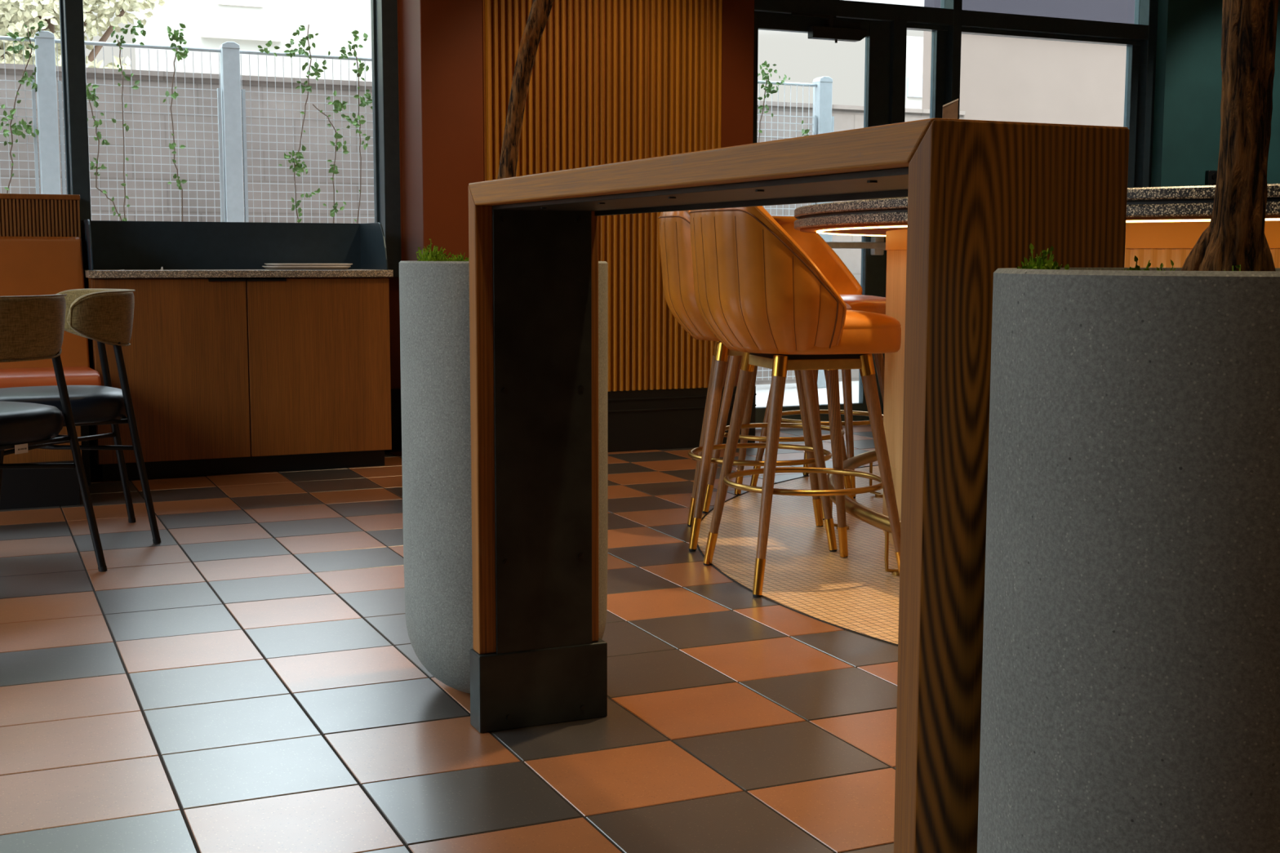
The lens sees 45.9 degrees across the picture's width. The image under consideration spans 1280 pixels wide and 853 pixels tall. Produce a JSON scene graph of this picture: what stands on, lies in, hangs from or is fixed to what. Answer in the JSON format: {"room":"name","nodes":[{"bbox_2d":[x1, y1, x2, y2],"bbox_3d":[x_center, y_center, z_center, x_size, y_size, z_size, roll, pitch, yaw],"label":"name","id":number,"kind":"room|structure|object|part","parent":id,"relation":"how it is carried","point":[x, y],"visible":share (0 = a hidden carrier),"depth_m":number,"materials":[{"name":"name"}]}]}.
{"room":"cafe","nodes":[
{"label":"cafe","id":0,"kind":"room"},
{"bbox_2d":[387,277,400,389],"bbox_3d":[-3.243,-1.637,6.248,4.500,3.100,0.280,-3,7,-24],"label":"wall","id":1,"kind":"structure","parent":0,"point":[394,308],"depth_m":7.17,"materials":[{"name":"orange paint"}]},
{"bbox_2d":[58,0,400,277],"bbox_3d":[-3.205,-1.816,6.143,4.500,2.420,0.165,-3,7,-24],"label":"window","id":2,"kind":"structure","parent":1,"relation":"attached to","point":[384,13],"depth_m":6.98,"materials":[{"name":"brown metal"}]},
{"bbox_3d":[-1.841,-1.883,6.811,1.286,2.270,0.006,-3,7,-24],"label":"pane","id":3,"kind":"part","parent":2,"relation":"part of","materials":[{"name":"clear glass"}]},
{"bbox_2d":[89,388,401,467],"bbox_3d":[-3.243,0.053,6.432,4.500,0.300,0.295,-3,7,-24],"label":"baseboard","id":4,"kind":"structure","parent":1,"relation":"attached to","point":[396,413],"depth_m":7.20,"materials":[{"name":"black wood"}]},
{"bbox_2d":[0,424,899,852],"bbox_3d":[1.907,0.578,3.654,11.600,0.101,9.950,-3,7,-24],"label":"floor","id":5,"kind":"structure","parent":0,"point":[251,677],"depth_m":3.26,"materials":[{"name":"tile"}]},
{"bbox_2d":[0,193,101,510],"bbox_3d":[-3.429,-0.290,5.543,2.670,1.182,1.021,-3,7,-24],"label":"bench","id":6,"kind":"object","parent":5,"relation":"on","point":[41,252],"visible":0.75,"depth_m":6.12,"materials":[{"name":"orange leather"}]},
{"bbox_3d":[-3.598,-0.910,5.856,2.670,0.022,0.188,-3,7,-24],"label":"cap rail","id":7,"kind":"part","parent":6,"relation":"part of","materials":[{"name":"brown wood"}]},
{"bbox_3d":[-3.503,-0.419,5.686,2.662,0.606,0.336,-3,7,-24],"label":"backrest","id":8,"kind":"part","parent":6,"relation":"part of","materials":[{"name":"orange leather"}]},
{"bbox_3d":[-3.337,-0.120,5.345,2.662,0.107,0.553,-3,7,-24],"label":"seat","id":9,"kind":"part","parent":6,"relation":"part of","materials":[{"name":"orange leather"}]},
{"bbox_3d":[-2.252,0.040,6.122,0.030,0.400,0.035,-3,7,-24],"label":"leg","id":10,"kind":"part","parent":6,"relation":"part of","materials":[{"name":"black metal"}]},
{"bbox_2d":[0,293,106,572],"bbox_3d":[-1.917,0.031,4.354,0.535,0.820,0.543,3,7,27],"label":"dining chair","id":11,"kind":"object","parent":5,"relation":"on","point":[32,327],"visible":1,"depth_m":4.28,"materials":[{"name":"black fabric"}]},
{"bbox_3d":[-1.939,-0.012,4.361,0.486,0.100,0.464,3,7,27],"label":"seat","id":12,"kind":"part","parent":11,"relation":"part of","materials":[{"name":"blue leather"}]},
{"bbox_3d":[-1.807,-0.280,4.262,0.245,0.182,0.534,3,7,27],"label":"backrest","id":13,"kind":"part","parent":11,"relation":"part of","materials":[{"name":"beige fabric"}]},
{"bbox_3d":[-1.919,0.041,4.356,0.401,0.015,0.356,3,7,27],"label":"seat frame","id":14,"kind":"part","parent":11,"relation":"part of","materials":[{"name":"black metal"}]},
{"bbox_3d":[-1.649,0.095,4.432,0.136,0.652,0.025,-1,6,-6],"label":"leg","id":15,"kind":"part","parent":11,"relation":"part of","materials":[{"name":"black metal"}]},
{"bbox_2d":[0,288,160,543],"bbox_3d":[-1.899,-0.035,4.936,0.535,0.820,0.543,-3,7,-29],"label":"dining chair","id":16,"kind":"object","parent":5,"relation":"on","point":[104,316],"visible":0.84,"depth_m":4.84,"materials":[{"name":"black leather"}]},
{"bbox_3d":[-1.996,0.186,4.690,0.023,0.411,0.081,4,7,30],"label":"leg","id":17,"kind":"part","parent":16,"relation":"part of","materials":[{"name":"black metal"}]},
{"bbox_3d":[-1.920,-0.075,4.920,0.486,0.100,0.464,-3,7,-29],"label":"seat","id":18,"kind":"part","parent":16,"relation":"part of","materials":[{"name":"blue leather"}]},
{"bbox_3d":[-1.790,-0.358,4.959,0.245,0.182,0.534,-3,7,-29],"label":"backrest","id":19,"kind":"part","parent":16,"relation":"part of","materials":[{"name":"beige fabric"}]},
{"bbox_3d":[-1.901,-0.025,4.936,0.401,0.015,0.356,-3,7,-29],"label":"seat frame","id":20,"kind":"part","parent":16,"relation":"part of","materials":[{"name":"black metal"}]},
{"bbox_3d":[-1.807,0.008,5.205,0.025,0.652,0.136,4,7,28],"label":"leg","id":21,"kind":"part","parent":16,"relation":"part of","materials":[{"name":"black metal"}]},
{"bbox_3d":[-1.629,0.045,4.881,0.136,0.652,0.025,1,6,5],"label":"leg","id":22,"kind":"part","parent":16,"relation":"part of","materials":[{"name":"black metal"}]},
{"bbox_2d":[84,276,391,480],"bbox_3d":[-1.759,-0.235,6.620,1.228,0.838,0.508,-3,7,-24],"label":"base cabinet","id":23,"kind":"object","parent":5,"relation":"on","point":[226,375],"visible":0.98,"depth_m":6.41,"materials":[{"name":"brown wood"}]},
{"bbox_3d":[-1.942,-0.234,6.277,0.612,0.755,0.020,-3,7,-24],"label":"door","id":24,"kind":"part","parent":23,"relation":"part of","materials":[{"name":"brown wood"}]},
{"bbox_3d":[-1.730,-0.615,6.324,0.154,0.014,0.028,-3,7,-24],"label":"edge pull","id":25,"kind":"part","parent":23,"relation":"part of","materials":[{"name":"black metal"}]},
{"bbox_2d":[83,269,393,278],"bbox_3d":[-1.753,-0.667,6.565,1.252,0.030,0.522,-3,7,-24],"label":"countertop","id":26,"kind":"structure","parent":23,"relation":"on","point":[95,273],"depth_m":6.33,"materials":[{"name":"beige stone"}]},
{"bbox_2d":[80,219,387,270],"bbox_3d":[-1.755,-0.786,6.553,1.221,0.210,0.471,-3,7,-24],"label":"guard","id":27,"kind":"object","parent":26,"relation":"on","point":[106,244],"visible":0.96,"depth_m":6.74,"materials":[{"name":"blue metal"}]},
{"bbox_3d":[-2.309,-0.760,6.306,0.007,0.210,0.471,-3,7,-24],"label":"panel","id":28,"kind":"part","parent":27,"relation":"part of","materials":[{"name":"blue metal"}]},
{"bbox_3d":[-1.201,-0.813,6.799,0.007,0.210,0.471,-3,7,-24],"label":"panel","id":29,"kind":"part","parent":27,"relation":"part of","materials":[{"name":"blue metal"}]},
{"bbox_2d":[262,266,351,270],"bbox_3d":[-1.468,-0.698,6.642,0.347,0.016,0.270,-3,7,-24],"label":"serving tray","id":30,"kind":"object","parent":26,"relation":"on","point":[273,268],"visible":0.87,"depth_m":6.53,"materials":[{"name":"grey plastic"}]},
{"bbox_2d":[264,263,352,266],"bbox_3d":[-1.462,-0.711,6.656,0.347,0.016,0.270,-3,7,-24],"label":"serving tray","id":31,"kind":"object","parent":30,"relation":"on","point":[267,264],"visible":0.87,"depth_m":6.54,"materials":[{"name":"grey plastic"}]},
{"bbox_3d":[-1.581,-0.622,6.391,0.164,0.014,0.028,-3,7,-24],"label":"edge pull","id":32,"kind":"part","parent":23,"relation":"part of","materials":[{"name":"black metal"}]},
{"bbox_3d":[-1.380,-0.261,6.527,0.610,0.755,0.020,-3,7,-24],"label":"door","id":33,"kind":"part","parent":23,"relation":"part of","materials":[{"name":"brown wood"}]},
{"bbox_2d":[399,260,608,693],"bbox_3d":[-0.289,0.107,3.245,0.439,0.920,0.439,-3,7,-24],"label":"planter","id":34,"kind":"object","parent":5,"relation":"on","point":[434,295],"visible":0.36,"depth_m":3.08,"materials":[{"name":"grey concrete"}]},
{"bbox_2d":[415,238,468,261],"bbox_3d":[-0.364,-0.352,3.141,0.206,0.076,0.097,1,7,10],"label":"moss","id":35,"kind":"object","parent":34,"relation":"on","point":[434,255],"visible":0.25,"depth_m":3.13,"materials":[{"name":"green plant"}]},
{"bbox_2d":[497,0,553,179],"bbox_3d":[-0.120,-1.375,3.096,0.881,2.137,0.777,-3,7,-24],"label":"indoor tree","id":36,"kind":"object","parent":34,"relation":"on","point":[540,10],"visible":0.67,"depth_m":3.14,"materials":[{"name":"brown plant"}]},
{"bbox_2d":[399,0,754,386],"bbox_3d":[-0.346,-1.602,7.337,1.670,3.400,0.680,-3,7,-24],"label":"wall pier","id":37,"kind":"object","parent":5,"relation":"on","point":[442,74],"visible":0.21,"depth_m":6.80,"materials":[{"name":"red paint"}]},
{"bbox_2d":[396,0,403,261],"bbox_3d":[-1.130,-1.983,6.995,0.005,2.570,0.080,-3,7,-24],"label":"trim","id":38,"kind":"structure","parent":37,"relation":"attached to","point":[397,1],"depth_m":7.03,"materials":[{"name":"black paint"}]},
{"bbox_2d":[483,0,722,391],"bbox_3d":[-0.154,-1.702,7.009,1.183,3.087,0.050,-3,7,-24],"label":"wall panel","id":39,"kind":"object","parent":37,"relation":"attached to","point":[611,81],"visible":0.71,"depth_m":7.08,"materials":[{"name":"brown wood"}]},
{"bbox_2d":[608,386,756,452],"bbox_3d":[-0.065,-0.027,7.244,1.390,0.292,0.042,-3,7,-24],"label":"baseboard","id":40,"kind":"object","parent":37,"relation":"attached to","point":[660,419],"visible":0.37,"depth_m":7.30,"materials":[{"name":"black wood"}]},
{"bbox_2d":[657,210,837,551],"bbox_3d":[0.350,-0.173,4.958,0.588,1.100,0.516,0,6,1],"label":"bar stool","id":41,"kind":"object","parent":5,"relation":"on","point":[674,227],"visible":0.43,"depth_m":4.80,"materials":[{"name":"orange leather"}]},
{"bbox_3d":[0.233,0.002,5.153,0.040,0.509,0.139,-5,8,-40],"label":"leg","id":42,"kind":"part","parent":41,"relation":"part of","materials":[{"name":"brown wood"}]},
{"bbox_3d":[0.225,0.040,4.813,0.040,0.509,0.139,6,9,42],"label":"leg","id":43,"kind":"part","parent":41,"relation":"part of","materials":[{"name":"brown wood"}]},
{"bbox_3d":[0.396,-0.256,4.948,0.274,0.030,0.274,0,6,1],"label":"swivel plate","id":44,"kind":"part","parent":41,"relation":"part of","materials":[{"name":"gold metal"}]},
{"bbox_3d":[0.566,0.004,5.146,0.040,0.509,0.139,6,9,42],"label":"leg","id":45,"kind":"part","parent":41,"relation":"part of","materials":[{"name":"brown wood"}]},
{"bbox_3d":[0.558,0.042,4.806,0.040,0.509,0.139,-5,8,-40],"label":"leg","id":46,"kind":"part","parent":41,"relation":"part of","materials":[{"name":"brown wood"}]},
{"bbox_2d":[702,302,853,519],"bbox_3d":[0.479,-0.245,5.601,0.588,1.100,0.516,2,7,19],"label":"bar stool","id":47,"kind":"object","parent":5,"relation":"on","point":[734,361],"visible":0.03,"depth_m":5.50,"materials":[{"name":"brown wood"}]},
{"bbox_3d":[0.309,-0.037,5.502,0.139,0.509,0.040,-4,7,-29],"label":"leg","id":48,"kind":"part","parent":47,"relation":"part of","materials":[{"name":"brown wood"}]},
{"bbox_3d":[0.421,-0.073,5.823,0.040,0.509,0.139,-3,7,-22],"label":"leg","id":49,"kind":"part","parent":47,"relation":"part of","materials":[{"name":"brown wood"}]},
{"bbox_3d":[0.624,-0.024,5.394,0.040,0.509,0.139,-3,7,-22],"label":"leg","id":50,"kind":"part","parent":47,"relation":"part of","materials":[{"name":"brown wood"}]},
{"bbox_3d":[0.736,-0.060,5.715,0.139,0.509,0.040,-4,7,-29],"label":"leg","id":51,"kind":"part","parent":47,"relation":"part of","materials":[{"name":"brown wood"}]},
{"bbox_3d":[0.559,-0.414,5.555,0.416,0.118,0.400,2,7,19],"label":"seat","id":52,"kind":"part","parent":47,"relation":"part of","materials":[{"name":"orange leather"}]},
{"bbox_2d":[689,205,901,597],"bbox_3d":[0.435,-0.105,4.354,0.586,1.100,0.514,-2,7,-15],"label":"bar stool","id":53,"kind":"object","parent":5,"relation":"on","point":[760,294],"visible":0.94,"depth_m":4.17,"materials":[{"name":"orange leather"}]},
{"bbox_3d":[0.274,0.075,4.508,0.139,0.509,0.040,4,8,33],"label":"leg","id":54,"kind":"part","parent":53,"relation":"part of","materials":[{"name":"brown wood"}]},
{"bbox_3d":[0.364,0.112,4.180,0.040,0.509,0.139,3,7,26],"label":"leg","id":55,"kind":"part","parent":53,"relation":"part of","materials":[{"name":"brown wood"}]},
{"bbox_3d":[0.480,-0.189,4.356,0.274,0.030,0.274,-2,7,-15],"label":"swivel plate","id":56,"kind":"part","parent":53,"relation":"part of","materials":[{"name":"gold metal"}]},
{"bbox_3d":[0.595,0.066,4.595,0.040,0.509,0.139,3,7,26],"label":"leg","id":57,"kind":"part","parent":53,"relation":"part of","materials":[{"name":"brown wood"}]},
{"bbox_3d":[0.517,-0.279,4.356,0.416,0.118,0.400,-2,7,-15],"label":"seat","id":58,"kind":"part","parent":53,"relation":"part of","materials":[{"name":"orange leather"}]},
{"bbox_3d":[0.685,0.103,4.268,0.139,0.509,0.040,4,8,33],"label":"leg","id":59,"kind":"part","parent":53,"relation":"part of","materials":[{"name":"brown wood"}]},
{"bbox_2d":[697,464,897,646],"bbox_3d":[2.483,0.381,4.973,4.605,0.006,4.605,-3,7,-24],"label":"trim","id":60,"kind":"structure","parent":5,"relation":"on","point":[709,511],"depth_m":4.10,"materials":[{"name":"metal"}]},
{"bbox_2d":[468,117,1129,852],"bbox_3d":[0.101,0.138,2.312,0.272,1.069,1.541,-3,7,-24],"label":"console table","id":61,"kind":"object","parent":5,"relation":"on","point":[979,193],"visible":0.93,"depth_m":1.69,"materials":[{"name":"brown wood"}]},
{"bbox_3d":[-0.206,-0.014,2.973,0.254,0.912,0.043,-3,7,-24],"label":"leg panel","id":62,"kind":"part","parent":61,"relation":"part of","materials":[{"name":"brown wood"}]},
{"bbox_3d":[-0.189,0.011,2.956,0.202,0.876,0.008,-3,7,-24],"label":"steel plate","id":63,"kind":"part","parent":61,"relation":"part of","materials":[{"name":"black metal"}]},
{"bbox_3d":[0.112,-0.342,2.263,0.218,0.017,1.425,-3,7,-24],"label":"underside plate","id":64,"kind":"part","parent":61,"relation":"part of","materials":[{"name":"metal"}]},
{"bbox_2d":[942,98,958,119],"bbox_3d":[0.845,-0.757,4.123,0.042,0.270,0.023,1,6,8],"label":"holder","id":65,"kind":"object","parent":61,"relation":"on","point":[950,110],"visible":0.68,"depth_m":4.10,"materials":[{"name":"brown wood"}]},
{"bbox_3d":[0.399,0.139,1.630,0.254,0.912,0.043,-3,7,-24],"label":"leg panel","id":66,"kind":"part","parent":61,"relation":"part of","materials":[{"name":"brown wood"}]},
{"bbox_2d":[750,215,885,498],"bbox_3d":[0.730,-0.303,6.121,0.588,1.100,0.516,5,8,35],"label":"bar stool","id":67,"kind":"object","parent":5,"relation":"on","point":[815,246],"visible":0.2,"depth_m":6.23,"materials":[{"name":"orange leather"}]},
{"bbox_3d":[0.533,-0.101,6.072,0.139,0.509,0.040,-1,7,-14],"label":"leg","id":68,"kind":"part","parent":67,"relation":"part of","materials":[{"name":"brown wood"}]},
{"bbox_3d":[0.807,-0.079,5.883,0.040,0.509,0.139,-1,6,-7],"label":"leg","id":69,"kind":"part","parent":67,"relation":"part of","materials":[{"name":"brown wood"}]},
{"bbox_3d":[0.799,-0.470,6.054,0.416,0.118,0.400,5,8,34],"label":"seat","id":70,"kind":"part","parent":67,"relation":"part of","materials":[{"name":"orange leather"}]},
{"bbox_3d":[1.002,-0.110,6.162,0.139,0.509,0.040,-1,7,-14],"label":"leg","id":71,"kind":"part","parent":67,"relation":"part of","materials":[{"name":"brown wood"}]},
{"bbox_2d":[794,183,1279,576],"bbox_3d":[2.485,-0.160,4.912,3.960,1.088,3.960,-3,7,-24],"label":"bar","id":72,"kind":"object","parent":5,"relation":"on","point":[1163,224],"visible":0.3,"depth_m":4.18,"materials":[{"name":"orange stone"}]},
{"bbox_3d":[2.484,0.227,4.956,3.729,0.044,3.729,-3,7,-24],"label":"foot rail","id":73,"kind":"part","parent":72,"relation":"part of","materials":[{"name":"gold metal"}]},
{"bbox_2d":[977,267,1279,852],"bbox_3d":[0.545,0.314,1.423,0.439,0.920,0.439,-3,7,-24],"label":"planter","id":74,"kind":"object","parent":5,"relation":"on","point":[1131,690],"visible":0.92,"depth_m":1.23,"materials":[{"name":"grey concrete"}]},
{"bbox_2d":[1017,243,1240,271],"bbox_3d":[0.474,-0.141,1.378,0.254,0.053,0.126,0,6,-4],"label":"moss","id":75,"kind":"object","parent":74,"relation":"on","point":[1041,263],"visible":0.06,"depth_m":1.39,"materials":[{"name":"green plant"}]},
{"bbox_2d":[1180,0,1278,271],"bbox_3d":[0.562,-1.107,1.256,0.855,2.016,0.823,-3,7,-24],"label":"indoor tree","id":76,"kind":"object","parent":74,"relation":"in","point":[1235,235],"visible":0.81,"depth_m":1.35,"materials":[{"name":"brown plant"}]},
{"bbox_2d":[1151,0,1279,186],"bbox_3d":[4.174,-1.847,9.588,2.430,3.400,0.240,-3,7,-24],"label":"wall","id":77,"kind":"structure","parent":0,"point":[1187,122],"depth_m":9.05,"materials":[{"name":"paint"}]},
{"bbox_2d":[754,0,1158,364],"bbox_3d":[1.681,-1.730,8.507,3.012,3.400,0.128,-3,7,-24],"label":"window","id":78,"kind":"structure","parent":77,"relation":"in","point":[946,24],"depth_m":8.52,"materials":[{"name":"brown metal"}]},
{"bbox_2d":[752,10,890,423],"bbox_3d":[0.959,-1.103,8.191,0.922,2.203,0.130,-3,7,-24],"label":"door","id":79,"kind":"structure","parent":78,"relation":"attached to","point":[877,33],"depth_m":8.26,"materials":[{"name":"brown metal"}]},
{"bbox_3d":[0.993,-2.127,8.075,0.440,0.140,0.060,-3,7,-24],"label":"closer arm","id":80,"kind":"part","parent":79,"relation":"part of","materials":[{"name":"grey metal"}]},
{"bbox_2d":[1204,170,1217,185],"bbox_3d":[3.472,-1.490,9.160,0.080,0.125,0.036,-3,7,-24],"label":"power outlet","id":81,"kind":"object","parent":77,"relation":"attached to","point":[1211,175],"visible":0.57,"depth_m":9.14,"materials":[{"name":"black plastic"}]},
{"bbox_2d":[1212,173,1217,178],"bbox_3d":[3.478,-1.516,9.143,0.034,0.034,0.007,-3,7,-24],"label":"socket","id":82,"kind":"object","parent":81,"relation":"attached to","point":[1214,175],"depth_m":9.14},
{"label":"outside","id":83,"kind":"structure","parent":0,"visible":0},
{"bbox_2d":[755,381,858,407],"bbox_3d":[-1.005,-3.098,36.388,52.000,0.100,52.540,-3,7,-24],"label":"ground","id":84,"kind":"structure","parent":83,"point":[790,397],"depth_m":10.47,"materials":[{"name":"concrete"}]},
{"bbox_2d":[0,0,168,66],"bbox_3d":[-7.301,-4.518,12.684,6.712,8.083,2.186,-3,7,-24],"label":"tree","id":85,"kind":"object","parent":84,"relation":"on","point":[14,14],"visible":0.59,"depth_m":13.57,"materials":[{"name":"green plant"}]},
{"bbox_2d":[56,54,137,70],"bbox_3d":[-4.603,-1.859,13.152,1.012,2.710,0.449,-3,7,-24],"label":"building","id":86,"kind":"structure","parent":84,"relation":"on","point":[117,61],"depth_m":12.95,"materials":[{"name":"white"}]},
{"bbox_2d":[133,0,372,81],"bbox_3d":[-7.479,-7.701,38.621,9.600,8.520,6.250,-3,7,-24],"label":"building","id":87,"kind":"structure","parent":84,"relation":"on","point":[209,24],"depth_m":34.89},
{"bbox_2d":[0,30,834,388],"bbox_3d":[-2.485,-1.208,9.219,8.463,2.225,0.106,-3,7,-24],"label":"mesh fence","id":88,"kind":"object","parent":84,"relation":"on","point":[230,113],"visible":0.15,"depth_m":9.09,"materials":[{"name":"metal"}]},
{"bbox_2d":[0,20,44,193],"bbox_3d":[-3.535,-1.185,8.704,0.362,2.271,0.082,-3,7,-24],"label":"climbing vine","id":89,"kind":"object","parent":88,"relation":"attached to","point":[28,55],"visible":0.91,"depth_m":8.62,"materials":[{"name":"green plant"}]},
{"bbox_3d":[-3.566,-1.162,8.709,0.190,2.225,0.012,-3,7,-24],"label":"stem","id":90,"kind":"part","parent":89,"relation":"part of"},
{"bbox_3d":[-3.426,-1.145,8.802,0.104,2.190,0.100,-3,7,-24],"label":"post","id":91,"kind":"part","parent":88,"relation":"part of","materials":[{"name":"grey metal"}]},
{"bbox_2d":[85,82,124,221],"bbox_3d":[-3.147,-1.035,8.891,0.224,1.933,0.080,-3,7,-24],"label":"climbing vine","id":92,"kind":"object","parent":88,"relation":"attached to","point":[90,95],"visible":0.83,"depth_m":8.81,"materials":[{"name":"green plant"}]},
{"bbox_2d":[111,19,146,221],"bbox_3d":[-2.998,-1.234,8.941,0.214,2.318,0.081,-3,7,-24],"label":"climbing vine","id":93,"kind":"object","parent":88,"relation":"attached to","point":[133,30],"visible":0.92,"depth_m":8.84,"materials":[{"name":"green plant"}]},
{"bbox_3d":[-3.041,-1.170,8.942,0.027,2.189,0.014,-3,7,-24],"label":"stem","id":94,"kind":"part","parent":93,"relation":"part of","materials":[{"name":"plant"}]},
{"bbox_2d":[163,22,188,221],"bbox_3d":[-2.751,-1.240,9.051,0.162,2.306,0.078,-3,7,-24],"label":"climbing vine","id":95,"kind":"object","parent":88,"relation":"attached to","point":[180,55],"visible":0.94,"depth_m":8.96,"materials":[{"name":"green plant"}]},
{"bbox_3d":[-2.765,-1.171,9.068,0.063,2.165,0.013,-3,7,-24],"label":"stem","id":96,"kind":"part","parent":95,"relation":"part of","materials":[{"name":"plant"}]},
{"bbox_3d":[-2.477,-1.191,9.224,0.104,2.190,0.100,-3,7,-24],"label":"post","id":97,"kind":"part","parent":88,"relation":"part of","materials":[{"name":"grey metal"}]},
{"bbox_2d":[257,24,327,222],"bbox_3d":[-2.122,-1.291,9.328,0.423,2.348,0.085,-3,7,-24],"label":"climbing vine","id":98,"kind":"object","parent":88,"relation":"attached to","point":[299,166],"visible":0.96,"depth_m":9.27,"materials":[{"name":"green plant"}]},
{"bbox_3d":[-2.077,-1.295,9.361,0.125,2.348,0.014,-3,7,-24],"label":"stem","id":99,"kind":"part","parent":98,"relation":"part of","materials":[{"name":"plant"}]},
{"bbox_2d":[300,90,348,222],"bbox_3d":[-1.953,-1.105,9.422,0.307,1.958,0.084,-3,7,-24],"label":"climbing vine","id":100,"kind":"object","parent":88,"relation":"attached to","point":[337,104],"visible":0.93,"depth_m":9.38,"materials":[{"name":"green plant"}]},
{"bbox_3d":[-1.951,-1.064,9.445,0.153,1.871,0.013,-3,7,-24],"label":"stem","id":101,"kind":"part","parent":100,"relation":"part of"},
{"bbox_2d":[328,30,372,223],"bbox_3d":[-1.784,-1.302,9.481,0.305,2.337,0.083,-3,7,-24],"label":"climbing vine","id":102,"kind":"object","parent":88,"relation":"attached to","point":[361,68],"visible":0.89,"depth_m":9.41,"materials":[{"name":"green plant"}]},
{"bbox_3d":[-1.767,-1.255,9.507,0.042,2.237,0.014,-3,7,-24],"label":"stem","id":103,"kind":"part","parent":102,"relation":"part of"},
{"bbox_3d":[-2.519,-2.262,9.084,8.380,0.043,0.023,-3,7,-24],"label":"rail","id":104,"kind":"part","parent":88,"relation":"part of","materials":[{"name":"grey metal"}]},
{"bbox_2d":[757,60,809,142],"bbox_3d":[1.000,-1.421,10.725,0.459,2.306,0.079,-3,7,-24],"label":"climbing vine","id":105,"kind":"object","parent":88,"relation":"attached to","point":[770,87],"visible":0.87,"depth_m":10.57,"materials":[{"name":"green plant"}]},
{"bbox_3d":[0.850,-1.371,10.671,0.104,2.219,0.014,-3,7,-24],"label":"stem","id":106,"kind":"part","parent":105,"relation":"part of","materials":[{"name":"plant"}]},
{"bbox_3d":[1.303,-1.372,10.906,0.104,2.190,0.100,-3,7,-24],"label":"post","id":107,"kind":"part","parent":88,"relation":"part of","materials":[{"name":"white metal"}]},
{"bbox_2d":[0,62,965,384],"bbox_3d":[-5.363,-1.059,8.490,17.200,2.080,0.240,-3,7,-24],"label":"wall","id":108,"kind":"structure","parent":84,"relation":"on","point":[846,117],"depth_m":9.52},
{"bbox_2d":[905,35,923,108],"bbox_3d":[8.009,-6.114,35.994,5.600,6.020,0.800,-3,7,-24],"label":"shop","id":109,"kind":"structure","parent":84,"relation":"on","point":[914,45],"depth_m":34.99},
{"bbox_2d":[921,31,1126,126],"bbox_3d":[7.183,-2.208,15.170,10.370,2.920,0.100,-3,7,-24],"label":"wall","id":110,"kind":"structure","parent":84,"relation":"on","point":[1002,78],"depth_m":13.37,"materials":[{"name":"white paint"}]},
{"bbox_2d":[924,0,1134,23],"bbox_3d":[7.200,-5.445,14.782,10.370,3.600,0.150,-3,7,-24],"label":"wall","id":111,"kind":"structure","parent":110,"relation":"on","point":[1108,11],"depth_m":13.33,"materials":[{"name":"grey paint"}]}
]}

